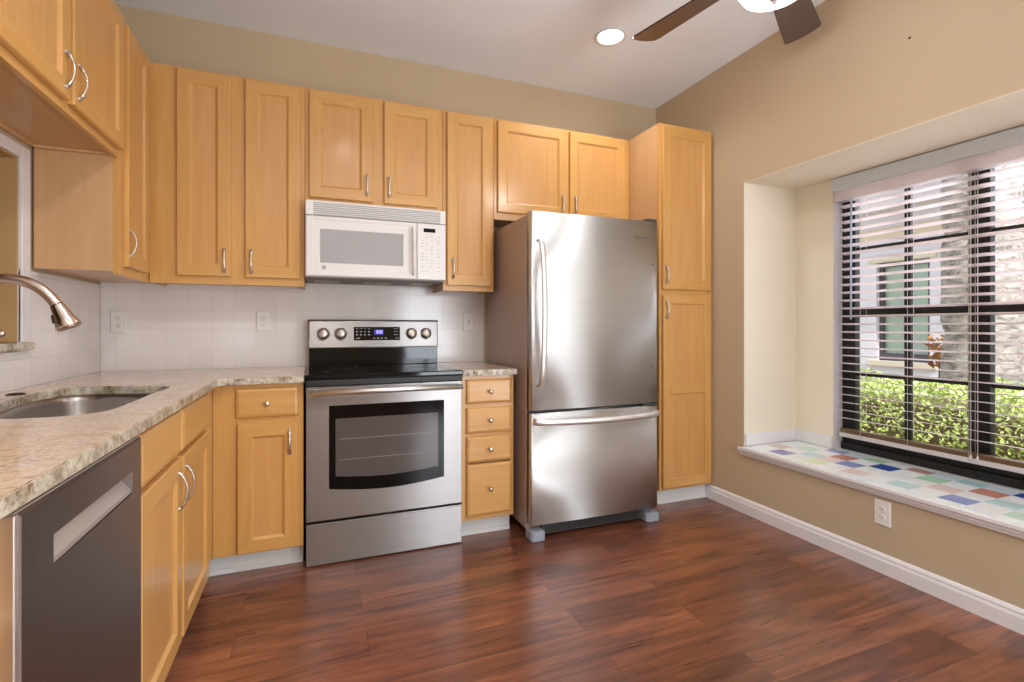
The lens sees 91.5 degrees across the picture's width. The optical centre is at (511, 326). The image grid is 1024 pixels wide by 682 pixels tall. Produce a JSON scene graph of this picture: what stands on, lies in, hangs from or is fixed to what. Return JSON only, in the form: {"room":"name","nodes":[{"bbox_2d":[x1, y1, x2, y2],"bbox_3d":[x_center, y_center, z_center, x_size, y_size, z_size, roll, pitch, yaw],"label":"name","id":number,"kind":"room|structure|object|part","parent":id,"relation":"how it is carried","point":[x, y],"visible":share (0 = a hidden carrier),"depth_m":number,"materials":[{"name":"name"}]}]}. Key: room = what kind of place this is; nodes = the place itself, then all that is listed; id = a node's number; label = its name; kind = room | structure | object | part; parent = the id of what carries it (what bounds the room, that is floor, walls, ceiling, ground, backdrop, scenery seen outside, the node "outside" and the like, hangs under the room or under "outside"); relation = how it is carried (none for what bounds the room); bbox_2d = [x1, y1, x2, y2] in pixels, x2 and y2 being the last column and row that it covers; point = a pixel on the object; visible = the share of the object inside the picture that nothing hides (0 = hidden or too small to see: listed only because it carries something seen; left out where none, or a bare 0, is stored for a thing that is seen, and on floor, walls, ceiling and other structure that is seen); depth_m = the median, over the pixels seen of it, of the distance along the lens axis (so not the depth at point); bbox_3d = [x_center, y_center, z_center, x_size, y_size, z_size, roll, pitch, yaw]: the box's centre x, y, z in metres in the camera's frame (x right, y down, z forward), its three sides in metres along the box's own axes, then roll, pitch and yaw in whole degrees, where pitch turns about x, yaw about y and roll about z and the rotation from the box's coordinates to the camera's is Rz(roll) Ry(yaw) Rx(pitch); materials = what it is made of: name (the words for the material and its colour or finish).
{"room":"kitchen","nodes":[
{"label":"kitchen","id":0,"kind":"room"},
{"bbox_2d":[0,129,99,411],"bbox_3d":[-1.092,-0.243,-0.327,0.207,2.900,6.200,0,0,-22],"label":"wall","id":1,"kind":"structure","parent":0,"point":[75,353],"depth_m":2.12,"materials":[{"name":"white tile"}]},
{"bbox_2d":[0,148,16,341],"bbox_3d":[-1.737,-0.289,1.294,0.197,0.695,1.181,0,0,-22],"label":"trim","id":2,"kind":"structure","parent":1,"relation":"attached to","point":[8,162],"depth_m":1.87,"materials":[{"name":"beige paint"}]},
{"bbox_2d":[0,133,29,342],"bbox_3d":[-1.635,-0.311,1.326,0.014,0.743,1.313,0,0,-22],"label":"trim","id":3,"kind":"structure","parent":1,"relation":"attached to","point":[23,154],"depth_m":1.89,"materials":[{"name":"white paint"}]},
{"bbox_2d":[0,342,34,351],"bbox_3d":[-1.709,0.074,1.276,0.229,0.029,1.335,0,0,-22],"label":"granite ledge","id":4,"kind":"object","parent":1,"relation":"attached to","point":[4,347],"visible":1,"depth_m":1.81,"materials":[{"name":"beige stone"}]},
{"bbox_2d":[0,269,99,392],"bbox_3d":[-1.743,0.015,1.589,0.007,0.464,2.142,0,0,-22],"label":"tile backsplash","id":5,"kind":"structure","parent":1,"relation":"attached to","point":[75,353],"depth_m":2.15,"materials":[{"name":"white tile"}]},
{"bbox_2d":[0,0,123,156],"bbox_3d":[-1.567,-1.000,1.589,0.328,0.597,0.943,0,0,-22],"label":"upper cabinet","id":6,"kind":"object","parent":1,"relation":"attached to","point":[62,61],"visible":1,"depth_m":1.68,"materials":[{"name":"brown wood"}]},
{"bbox_3d":[-1.361,-1.008,1.416,0.019,0.554,0.438,0,0,-22],"label":"door","id":7,"kind":"part","parent":6,"relation":"part of","materials":[{"name":"brown wood"}]},
{"bbox_3d":[-1.467,-1.000,1.628,0.020,0.597,0.941,0,0,-22],"label":"frame","id":8,"kind":"part","parent":6,"relation":"part of","materials":[{"name":"brown wood"}]},
{"bbox_3d":[-1.408,-0.821,1.594,0.028,0.126,0.017,0,0,-22],"label":"handle","id":9,"kind":"part","parent":6,"relation":"part of","materials":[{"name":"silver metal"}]},
{"bbox_3d":[-1.442,-0.821,1.681,0.028,0.126,0.017,0,0,-22],"label":"handle","id":10,"kind":"part","parent":6,"relation":"part of","materials":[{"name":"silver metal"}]},
{"bbox_3d":[-1.536,-1.008,1.857,0.019,0.554,0.468,0,0,-22],"label":"door","id":11,"kind":"part","parent":6,"relation":"part of","materials":[{"name":"brown wood"}]},
{"bbox_2d":[34,23,149,282],"bbox_3d":[-1.859,-0.757,2.337,0.322,1.081,0.662,0,0,-22],"label":"upper cabinet","id":12,"kind":"object","parent":1,"relation":"attached to","point":[92,211],"visible":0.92,"depth_m":2.06,"materials":[{"name":"brown wood"}]},
{"bbox_3d":[-1.715,-0.757,2.255,0.020,1.081,0.404,0,0,-22],"label":"frame","id":13,"kind":"part","parent":12,"relation":"part of","materials":[{"name":"brown wood"}]},
{"bbox_3d":[-1.627,-0.359,2.147,0.028,0.124,0.017,0,0,-22],"label":"handle","id":14,"kind":"part","parent":12,"relation":"part of","materials":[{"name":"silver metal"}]},
{"bbox_3d":[-1.694,-0.769,2.257,0.019,1.027,0.292,0,0,-22],"label":"door","id":15,"kind":"part","parent":12,"relation":"part of","materials":[{"name":"brown wood"}]},
{"bbox_2d":[99,4,655,519],"bbox_3d":[-0.571,-0.243,3.274,3.826,2.900,0.127,0,0,-22],"label":"wall","id":16,"kind":"structure","parent":0,"point":[171,326],"depth_m":2.93,"materials":[{"name":"beige paint"}]},
{"bbox_2d":[110,311,126,332],"bbox_3d":[-2.058,-0.024,2.612,0.072,0.116,0.009,0,0,-22],"label":"wall outlet","id":17,"kind":"object","parent":16,"relation":"attached to","point":[118,319],"visible":1,"depth_m":2.61,"materials":[{"name":"white plastic"}]},
{"bbox_2d":[114,316,121,320],"bbox_3d":[-2.057,-0.043,2.609,0.034,0.027,0.003,0,0,-22],"label":"receptacle","id":18,"kind":"object","parent":17,"relation":"attached to","point":[116,318],"depth_m":2.61,"materials":[{"name":"grey plastic"}]},
{"bbox_2d":[114,323,121,327],"bbox_3d":[-2.057,-0.004,2.609,0.034,0.027,0.003,0,0,-22],"label":"receptacle","id":19,"kind":"object","parent":17,"relation":"attached to","point":[116,325],"depth_m":2.61,"materials":[{"name":"grey plastic"}]},
{"bbox_2d":[150,62,305,289],"bbox_3d":[-1.490,-0.757,2.676,0.703,1.081,0.306,0,0,-22],"label":"upper cabinet","id":20,"kind":"object","parent":16,"relation":"attached to","point":[227,152],"visible":1,"depth_m":2.55,"materials":[{"name":"brown wood"}]},
{"bbox_3d":[-1.556,-0.769,2.524,0.238,1.027,0.019,0,0,-22],"label":"door","id":21,"kind":"part","parent":20,"relation":"part of","materials":[{"name":"brown wood"}]},
{"bbox_3d":[-1.463,-0.337,2.537,0.017,0.129,0.028,0,0,-22],"label":"handle","id":22,"kind":"part","parent":20,"relation":"part of","materials":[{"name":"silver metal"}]},
{"bbox_3d":[-1.350,-0.337,2.582,0.017,0.129,0.028,0,0,-22],"label":"handle","id":23,"kind":"part","parent":20,"relation":"part of","materials":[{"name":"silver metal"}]},
{"bbox_3d":[-1.262,-0.769,2.640,0.265,1.027,0.019,0,0,-22],"label":"door","id":24,"kind":"part","parent":20,"relation":"part of","materials":[{"name":"brown wood"}]},
{"bbox_2d":[256,311,269,330],"bbox_3d":[-1.426,-0.033,2.862,0.072,0.116,0.009,0,0,-22],"label":"wall outlet","id":25,"kind":"object","parent":16,"relation":"attached to","point":[262,317],"visible":1,"depth_m":2.86,"materials":[{"name":"white plastic"}]},
{"bbox_2d":[101,282,483,371],"bbox_3d":[-1.162,-0.009,2.975,2.090,0.512,0.007,0,0,-22],"label":"tile backsplash","id":26,"kind":"structure","parent":16,"relation":"attached to","point":[171,326],"depth_m":2.84,"materials":[{"name":"white tile"}]},
{"bbox_2d":[305,87,442,210],"bbox_3d":[-0.808,-0.990,2.946,0.760,0.617,0.306,0,0,-22],"label":"upper cabinet","id":27,"kind":"object","parent":16,"relation":"attached to","point":[359,150],"visible":0.91,"depth_m":2.82,"materials":[{"name":"brown wood"}]},
{"bbox_3d":[-0.945,-0.993,2.766,0.332,0.580,0.019,0,0,-22],"label":"door","id":28,"kind":"part","parent":27,"relation":"part of","materials":[{"name":"brown wood"}]},
{"bbox_3d":[-0.810,-0.795,2.795,0.017,0.126,0.028,0,0,-22],"label":"handle","id":29,"kind":"part","parent":27,"relation":"part of","materials":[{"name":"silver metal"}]},
{"bbox_2d":[305,199,444,286],"bbox_3d":[-0.792,-0.464,2.909,0.756,0.418,0.383,0,0,-22],"label":"microwave oven","id":30,"kind":"object","parent":27,"relation":"attached to","point":[346,243],"visible":1,"depth_m":2.77,"materials":[{"name":"white plastic"}]},
{"bbox_3d":[-0.822,-0.430,2.756,0.588,0.323,0.030,0,0,-22],"label":"door","id":31,"kind":"part","parent":30,"relation":"part of","materials":[{"name":"white plastic"}]},
{"bbox_3d":[-0.555,-0.433,2.823,0.017,0.284,0.048,0,0,-22],"label":"handle","id":32,"kind":"part","parent":30,"relation":"part of","materials":[{"name":"white plastic"}]},
{"bbox_3d":[-0.469,-0.430,2.896,0.164,0.323,0.029,0,0,-22],"label":"control panel","id":33,"kind":"part","parent":30,"relation":"part of","materials":[{"name":"white plastic"}]},
{"bbox_3d":[-0.697,-0.795,2.840,0.017,0.126,0.028,0,0,-22],"label":"handle","id":34,"kind":"part","parent":27,"relation":"part of","materials":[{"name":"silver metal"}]},
{"bbox_3d":[-0.588,-0.993,2.907,0.308,0.580,0.019,0,0,-22],"label":"door","id":35,"kind":"part","parent":27,"relation":"part of","materials":[{"name":"brown wood"}]},
{"bbox_2d":[433,110,492,293],"bbox_3d":[-0.303,-0.757,3.145,0.321,1.081,0.306,0,0,-22],"label":"upper cabinet","id":36,"kind":"object","parent":16,"relation":"attached to","point":[467,138],"visible":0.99,"depth_m":3.03,"materials":[{"name":"brown wood"}]},
{"bbox_3d":[-0.347,-0.349,2.979,0.017,0.128,0.028,0,0,-22],"label":"handle","id":37,"kind":"part","parent":36,"relation":"part of","materials":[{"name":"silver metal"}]},
{"bbox_2d":[463,313,473,330],"bbox_3d":[-0.288,-0.031,3.312,0.072,0.116,0.010,0,0,-22],"label":"wall outlet","id":38,"kind":"object","parent":16,"relation":"attached to","point":[468,318],"visible":1,"depth_m":3.31,"materials":[{"name":"white plastic"}]},
{"bbox_2d":[466,317,470,326],"bbox_3d":[-0.287,-0.031,3.310,0.034,0.066,0.003,0,0,-22],"label":"receptacle","id":39,"kind":"object","parent":38,"relation":"attached to","point":[468,319],"depth_m":3.31,"materials":[{"name":"white plastic"}]},
{"bbox_2d":[493,118,628,226],"bbox_3d":[0.311,-0.983,3.389,0.997,0.630,0.306,0,0,-22],"label":"upper cabinet","id":40,"kind":"object","parent":16,"relation":"attached to","point":[536,167],"visible":0.94,"depth_m":3.25,"materials":[{"name":"brown wood"}]},
{"bbox_3d":[0.135,-0.998,3.193,0.485,0.570,0.019,0,0,-22],"label":"door","id":41,"kind":"part","parent":40,"relation":"part of","materials":[{"name":"brown wood"}]},
{"bbox_3d":[0.335,-0.803,3.249,0.017,0.121,0.028,0,0,-22],"label":"handle","id":42,"kind":"part","parent":40,"relation":"part of","materials":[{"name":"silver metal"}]},
{"bbox_3d":[0.422,-0.803,3.283,0.017,0.121,0.028,0,0,-22],"label":"handle","id":43,"kind":"part","parent":40,"relation":"part of","materials":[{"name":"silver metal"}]},
{"bbox_3d":[0.581,-0.998,3.370,0.434,0.570,0.019,0,0,-22],"label":"door","id":44,"kind":"part","parent":40,"relation":"part of","materials":[{"name":"brown wood"}]},
{"bbox_2d":[113,0,825,108],"bbox_3d":[0.591,-1.753,0.339,3.826,0.120,6.440,0,0,-22],"label":"ceiling","id":45,"kind":"structure","parent":0,"point":[551,44],"depth_m":2.87,"materials":[{"name":"white paint"}]},
{"bbox_2d":[594,27,626,46],"bbox_3d":[0.574,-1.688,2.914,0.192,0.007,0.192,0,0,-22],"label":"recessed light","id":46,"kind":"object","parent":45,"relation":"in","point":[612,36],"visible":1,"depth_m":2.91,"materials":[{"name":"white paint"}]},
{"bbox_2d":[633,0,820,43],"bbox_3d":[0.961,-1.456,1.897,1.249,0.471,1.269,0,0,-22],"label":"ceiling fan","id":47,"kind":"object","parent":45,"relation":"hanging from","point":[796,19],"visible":1,"depth_m":2.25,"materials":[{"name":"brown wood"}]},
{"bbox_3d":[0.777,-1.403,2.244,0.157,0.041,0.502,0,0,-35],"label":"blade","id":48,"kind":"part","parent":47,"relation":"part of","materials":[{"name":"brown wood"}]},
{"bbox_3d":[0.998,-1.283,1.898,0.264,0.080,0.264,0,0,-22],"label":"lamp shade","id":49,"kind":"part","parent":47,"relation":"part of","materials":[{"name":"white glass"}]},
{"bbox_3d":[1.258,-1.403,2.214,0.157,0.041,0.502,0,0,37],"label":"blade","id":50,"kind":"part","parent":47,"relation":"part of","materials":[{"name":"brown wood"}]},
{"bbox_2d":[165,497,1023,681],"bbox_3d":[0.643,1.177,0.317,3.546,0.060,6.320,0,0,-22],"label":"floor","id":51,"kind":"structure","parent":0,"point":[708,590],"depth_m":1.97,"materials":[{"name":"brown wood"}]},
{"bbox_2d":[0,435,140,681],"bbox_3d":[-1.106,0.709,0.876,0.606,0.876,0.572,0,0,-22],"label":"dishwasher","id":52,"kind":"object","parent":51,"relation":"on","point":[70,556],"visible":0.84,"depth_m":0.92,"materials":[{"name":"grey metal"}]},
{"bbox_3d":[-0.848,0.373,1.004,0.027,0.043,0.386,0,0,-22],"label":"handle","id":53,"kind":"part","parent":52,"relation":"part of","materials":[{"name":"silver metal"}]},
{"bbox_2d":[24,389,212,681],"bbox_3d":[-1.419,0.706,1.671,0.648,0.882,1.115,0,0,-22],"label":"base cabinet","id":54,"kind":"object","parent":51,"relation":"on","point":[176,451],"visible":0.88,"depth_m":1.57,"materials":[{"name":"brown wood"}]},
{"bbox_2d":[0,366,305,518],"bbox_3d":[-1.120,0.248,1.368,0.985,0.031,3.012,0,0,-22],"label":"countertop","id":55,"kind":"structure","parent":54,"relation":"on","point":[37,454],"depth_m":1.24,"materials":[{"name":"stone"}]},
{"bbox_2d":[5,392,26,394],"bbox_3d":[-1.705,0.230,1.716,0.054,0.006,0.054,0,0,-22],"label":"cover","id":56,"kind":"object","parent":55,"relation":"on","point":[15,393],"visible":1,"depth_m":1.70,"materials":[{"name":"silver metal"}]},
{"bbox_2d":[0,274,81,337],"bbox_3d":[-1.464,0.039,1.452,0.334,0.387,0.082,0,0,-22],"label":"faucet","id":57,"kind":"object","parent":55,"relation":"on","point":[63,318],"visible":1,"depth_m":1.48,"materials":[{"name":"silver metal"}]},
{"bbox_3d":[-1.520,0.072,1.409,0.134,0.125,0.043,0,0,-22],"label":"lever","id":58,"kind":"part","parent":57,"relation":"part of","materials":[{"name":"silver metal"}]},
{"bbox_3d":[-1.482,-0.039,1.455,0.273,0.232,0.031,0,0,-22],"label":"spout","id":59,"kind":"part","parent":57,"relation":"part of","materials":[{"name":"silver metal"}]},
{"bbox_2d":[0,394,149,418],"bbox_3d":[-1.408,0.356,1.616,0.400,0.185,0.778,0,0,-22],"label":"sink","id":60,"kind":"object","parent":55,"relation":"in","point":[77,404],"visible":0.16,"depth_m":1.90,"materials":[{"name":"silver metal"}]},
{"bbox_3d":[-1.024,0.737,1.456,0.019,0.608,0.410,0,0,-22],"label":"door","id":61,"kind":"part","parent":54,"relation":"part of","materials":[{"name":"brown wood"}]},
{"bbox_3d":[-1.162,0.657,1.749,0.020,0.780,1.071,0,0,-22],"label":"frame","id":62,"kind":"part","parent":54,"relation":"part of","materials":[{"name":"brown wood"}]},
{"bbox_3d":[-1.066,0.533,1.621,0.028,0.129,0.017,0,0,-22],"label":"handle","id":63,"kind":"part","parent":54,"relation":"part of","materials":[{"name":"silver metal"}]},
{"bbox_3d":[-1.102,0.533,1.713,0.028,0.129,0.017,0,0,-22],"label":"handle","id":64,"kind":"part","parent":54,"relation":"part of","materials":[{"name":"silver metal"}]},
{"bbox_3d":[-1.191,0.737,1.878,0.019,0.608,0.446,0,0,-22],"label":"door","id":65,"kind":"part","parent":54,"relation":"part of","materials":[{"name":"brown wood"}]},
{"bbox_2d":[209,379,305,576],"bbox_3d":[-1.290,0.706,2.569,0.410,0.882,0.649,0,0,-22],"label":"base cabinet","id":66,"kind":"object","parent":51,"relation":"on","point":[259,430],"visible":0.92,"depth_m":2.31,"materials":[{"name":"brown wood"}]},
{"bbox_3d":[-1.137,0.352,2.324,0.263,0.135,0.019,0,0,-22],"label":"drawer","id":67,"kind":"part","parent":66,"relation":"part of","materials":[{"name":"brown wood"}]},
{"bbox_3d":[-1.134,0.744,2.325,0.256,0.594,0.019,0,0,-22],"label":"door","id":68,"kind":"part","parent":66,"relation":"part of","materials":[{"name":"brown wood"}]},
{"bbox_3d":[-1.042,0.540,2.338,0.017,0.124,0.028,0,0,-22],"label":"handle","id":69,"kind":"part","parent":66,"relation":"part of","materials":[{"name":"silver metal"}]},
{"bbox_2d":[305,320,462,566],"bbox_3d":[-0.723,0.553,2.764,0.773,1.188,0.683,0,0,-22],"label":"electric range","id":70,"kind":"object","parent":51,"relation":"on","point":[383,417],"visible":1,"depth_m":2.52,"materials":[{"name":"silver metal"}]},
{"bbox_3d":[-1.089,0.042,2.878,0.070,0.070,0.035,0,0,-22],"label":"knob","id":71,"kind":"part","parent":70,"relation":"part of","materials":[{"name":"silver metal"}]},
{"bbox_3d":[-0.999,0.042,2.914,0.070,0.070,0.035,0,0,-22],"label":"knob","id":72,"kind":"part","parent":70,"relation":"part of","materials":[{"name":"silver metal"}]},
{"bbox_3d":[-0.830,0.049,3.034,0.755,0.168,0.093,0,0,-22],"label":"control panel","id":73,"kind":"part","parent":70,"relation":"part of","materials":[{"name":"silver metal"}]},
{"bbox_3d":[-0.627,0.610,2.521,0.761,0.642,0.040,0,0,-22],"label":"oven door","id":74,"kind":"part","parent":70,"relation":"part of","materials":[{"name":"silver metal"}]},
{"bbox_3d":[-0.627,1.042,2.521,0.761,0.198,0.040,0,0,-22],"label":"drawer","id":75,"kind":"part","parent":70,"relation":"part of","materials":[{"name":"silver metal"}]},
{"bbox_3d":[-0.626,0.270,2.519,0.767,0.030,0.050,0,0,-22],"label":"trim","id":76,"kind":"part","parent":70,"relation":"part of","materials":[{"name":"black metal"}]},
{"bbox_2d":[305,363,462,379],"bbox_3d":[-0.720,0.241,2.756,0.773,0.026,0.570,0,0,-22],"label":"cooktop","id":77,"kind":"object","parent":70,"relation":"in","point":[315,371],"depth_m":2.61,"materials":[{"name":"black glass"}]},
{"bbox_3d":[-0.609,0.311,2.476,0.743,0.027,0.064,0,0,-22],"label":"handle","id":78,"kind":"part","parent":70,"relation":"part of","materials":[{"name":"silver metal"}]},
{"bbox_3d":[-0.615,0.042,3.066,0.070,0.070,0.035,0,0,-22],"label":"knob","id":79,"kind":"part","parent":70,"relation":"part of","materials":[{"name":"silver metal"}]},
{"bbox_3d":[-0.532,0.042,3.099,0.070,0.070,0.035,0,0,-22],"label":"knob","id":80,"kind":"part","parent":70,"relation":"part of","materials":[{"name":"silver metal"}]},
{"bbox_2d":[460,375,512,535],"bbox_3d":[-0.232,0.706,2.988,0.299,0.882,0.649,0,0,-22],"label":"base cabinet","id":81,"kind":"object","parent":51,"relation":"on","point":[486,502],"visible":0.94,"depth_m":2.72,"materials":[{"name":"brown wood"}]},
{"bbox_2d":[440,361,516,375],"bbox_3d":[-0.234,0.248,2.997,0.311,0.031,0.635,0,0,-22],"label":"countertop","id":82,"kind":"structure","parent":81,"relation":"on","point":[479,368],"depth_m":2.78,"materials":[{"name":"stone"}]},
{"bbox_3d":[-0.124,0.882,2.725,0.259,0.279,0.019,0,0,-22],"label":"drawer","id":83,"kind":"part","parent":81,"relation":"part of","materials":[{"name":"brown wood"}]},
{"bbox_3d":[-0.124,0.664,2.725,0.259,0.138,0.019,0,0,-22],"label":"drawer","id":84,"kind":"part","parent":81,"relation":"part of","materials":[{"name":"brown wood"}]},
{"bbox_3d":[-0.124,0.507,2.725,0.259,0.137,0.019,0,0,-22],"label":"drawer","id":85,"kind":"part","parent":81,"relation":"part of","materials":[{"name":"brown wood"}]},
{"bbox_3d":[-0.124,0.351,2.725,0.259,0.129,0.019,0,0,-22],"label":"drawer","id":86,"kind":"part","parent":81,"relation":"part of","materials":[{"name":"brown wood"}]},
{"bbox_2d":[488,211,658,542],"bbox_3d":[0.366,0.255,3.096,0.824,1.783,0.788,0,0,-22],"label":"refrigerator","id":87,"kind":"object","parent":51,"relation":"on","point":[572,303],"visible":1,"depth_m":2.79,"materials":[{"name":"metal"}]},
{"bbox_3d":[0.159,-0.072,2.632,0.032,0.795,0.077,0,0,-27],"label":"handle","id":88,"kind":"part","parent":87,"relation":"part of","materials":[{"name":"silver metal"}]},
{"bbox_3d":[0.474,0.765,2.827,0.822,0.600,0.063,0,0,-22],"label":"freezer drawer","id":89,"kind":"part","parent":87,"relation":"part of","materials":[{"name":"silver metal"}]},
{"bbox_3d":[0.474,-0.085,2.827,0.822,1.068,0.063,0,0,-22],"label":"door","id":90,"kind":"part","parent":87,"relation":"part of","materials":[{"name":"silver metal"}]},
{"bbox_3d":[0.493,0.509,2.767,0.804,0.045,0.072,0,0,-22],"label":"handle","id":91,"kind":"part","parent":87,"relation":"part of","materials":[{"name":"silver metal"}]},
{"bbox_2d":[629,123,710,504],"bbox_3d":[1.034,-0.075,3.505,0.426,2.445,0.632,0,0,-22],"label":"pantry cabinet","id":92,"kind":"object","parent":51,"relation":"on","point":[670,165],"visible":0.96,"depth_m":3.24,"materials":[{"name":"brown wood"}]},
{"bbox_3d":[0.989,-0.110,3.162,0.017,0.124,0.028,0,0,-22],"label":"handle","id":93,"kind":"part","parent":92,"relation":"part of","materials":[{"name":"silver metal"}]},
{"bbox_3d":[0.989,-0.331,3.162,0.017,0.126,0.028,0,0,-22],"label":"handle","id":94,"kind":"part","parent":92,"relation":"part of","materials":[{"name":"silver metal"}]},
{"bbox_3d":[1.130,-0.126,3.264,0.426,2.345,0.020,0,0,-22],"label":"frame","id":95,"kind":"part","parent":92,"relation":"part of","materials":[{"name":"brown wood"}]},
{"bbox_3d":[1.138,0.413,3.245,0.391,1.232,0.019,0,0,-22],"label":"door","id":96,"kind":"part","parent":92,"relation":"part of","materials":[{"name":"brown wood"}]},
{"bbox_3d":[1.138,-0.758,3.245,0.391,1.040,0.019,0,0,-22],"label":"door","id":97,"kind":"part","parent":92,"relation":"part of","materials":[{"name":"brown wood"}]},
{"bbox_2d":[656,0,1023,608],"bbox_3d":[2.520,-0.243,1.103,0.564,2.900,6.200,0,0,-22],"label":"wall","id":98,"kind":"structure","parent":0,"point":[858,77],"depth_m":2.78,"materials":[{"name":"beige paint"}]},
{"bbox_2d":[745,428,832,447],"bbox_3d":[1.688,0.698,3.050,0.442,0.074,0.247,0,0,-22],"label":"baseboard","id":99,"kind":"structure","parent":98,"relation":"attached to","point":[758,438],"depth_m":3.13,"materials":[{"name":"white paint"}]},
{"bbox_2d":[705,484,1023,634],"bbox_3d":[1.747,1.102,2.268,0.016,0.090,2.395,0,0,-22],"label":"baseboard","id":100,"kind":"structure","parent":98,"relation":"attached to","point":[1007,615],"depth_m":2.30,"materials":[{"name":"white paint"}]},
{"bbox_2d":[737,440,1023,538],"bbox_3d":[2.001,0.764,2.317,0.553,0.054,1.890,0,0,-22],"label":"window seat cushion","id":101,"kind":"object","parent":98,"relation":"attached to","point":[993,506],"visible":1,"depth_m":2.37,"materials":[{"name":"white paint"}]},
{"bbox_2d":[874,498,890,527],"bbox_3d":[1.726,0.869,2.329,0.009,0.116,0.072,0,0,-22],"label":"wall outlet","id":102,"kind":"object","parent":98,"relation":"attached to","point":[882,509],"visible":1,"depth_m":2.32,"materials":[{"name":"white plastic"}]},
{"bbox_2d":[878,506,885,511],"bbox_3d":[1.723,0.850,2.327,0.003,0.027,0.034,0,0,-22],"label":"receptacle","id":103,"kind":"object","parent":102,"relation":"attached to","point":[880,508],"depth_m":2.32,"materials":[{"name":"white plastic"}]},
{"bbox_2d":[878,514,885,520],"bbox_3d":[1.723,0.888,2.327,0.003,0.027,0.034,0,0,-22],"label":"receptacle","id":104,"kind":"object","parent":102,"relation":"attached to","point":[881,517],"depth_m":2.33,"materials":[{"name":"white plastic"}]},
{"bbox_2d":[833,168,1023,489],"bbox_3d":[2.246,-0.050,2.410,0.122,1.586,1.355,0,0,-22],"label":"window","id":105,"kind":"structure","parent":98,"relation":"in","point":[989,474],"depth_m":2.71,"materials":[{"name":"black metal"}]},
{"bbox_3d":[2.164,0.279,2.723,0.004,0.684,0.550,0,0,-22],"label":"pane","id":106,"kind":"part","parent":105,"relation":"part of","materials":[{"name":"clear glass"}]},
{"bbox_3d":[2.164,-0.457,2.723,0.004,0.692,0.550,0,0,-22],"label":"pane","id":107,"kind":"part","parent":105,"relation":"part of","materials":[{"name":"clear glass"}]},
{"bbox_2d":[831,126,1023,473],"bbox_3d":[2.212,-0.114,2.386,0.084,1.538,1.373,0,0,-22],"label":"window blind","id":108,"kind":"object","parent":105,"relation":"attached to","point":[1006,147],"visible":1,"depth_m":2.53,"materials":[{"name":"white"}]},
{"bbox_3d":[2.031,-0.053,2.886,0.053,1.400,0.002,0,0,-22],"label":"ladder cord","id":109,"kind":"part","parent":108,"relation":"part of","materials":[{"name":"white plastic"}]},
{"bbox_3d":[2.121,-0.053,2.657,0.053,1.400,0.002,0,0,-22],"label":"ladder cord","id":110,"kind":"part","parent":108,"relation":"part of","materials":[{"name":"white fabric"}]},
{"bbox_3d":[2.225,0.643,2.394,0.050,0.024,1.309,0,0,-22],"label":"rail","id":111,"kind":"part","parent":108,"relation":"part of","materials":[{"name":"white"}]},
{"bbox_3d":[2.194,-0.066,2.388,0.012,1.415,0.011,0,0,-22],"label":"lift cord","id":112,"kind":"part","parent":108,"relation":"part of","materials":[{"name":"white fabric"}]},
{"bbox_3d":[2.204,-0.066,2.363,0.012,1.415,0.011,0,0,-22],"label":"lift cord","id":113,"kind":"part","parent":108,"relation":"part of","materials":[{"name":"white fabric"}]},
{"label":"outside","id":114,"kind":"structure","parent":0,"visible":0},
{"bbox_3d":[8.684,1.372,7.951,15.920,0.150,26.000,0,0,-22],"label":"ground","id":115,"kind":"structure","parent":114,"visible":0},
{"bbox_2d":[918,334,943,377],"bbox_3d":[4.665,0.695,5.459,0.321,1.225,0.277,0,0,-22],"label":"shrub","id":116,"kind":"object","parent":115,"relation":"on","point":[934,346],"visible":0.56,"depth_m":5.46,"materials":[{"name":"orange plant"}]},
{"bbox_2d":[861,180,1023,396],"bbox_3d":[6.764,-1.128,7.192,5.050,4.950,16.400,0,0,-22],"label":"house","id":117,"kind":"structure","parent":115,"relation":"on","point":[923,292],"depth_m":6.44,"materials":[{"name":"white paint"}]},
{"bbox_2d":[861,368,1023,460],"bbox_3d":[3.479,0.855,4.279,0.846,0.921,5.436,0,0,-22],"label":"hedge","id":118,"kind":"object","parent":115,"relation":"on","point":[1013,453],"visible":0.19,"depth_m":3.90,"materials":[{"name":"green plant"}]},
{"bbox_2d":[938,161,1023,407],"bbox_3d":[4.481,-1.284,4.765,0.734,5.382,0.737,0,0,-22],"label":"building exterior","id":119,"kind":"structure","parent":115,"relation":"on","point":[1019,349],"depth_m":4.50,"materials":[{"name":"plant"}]}
]}

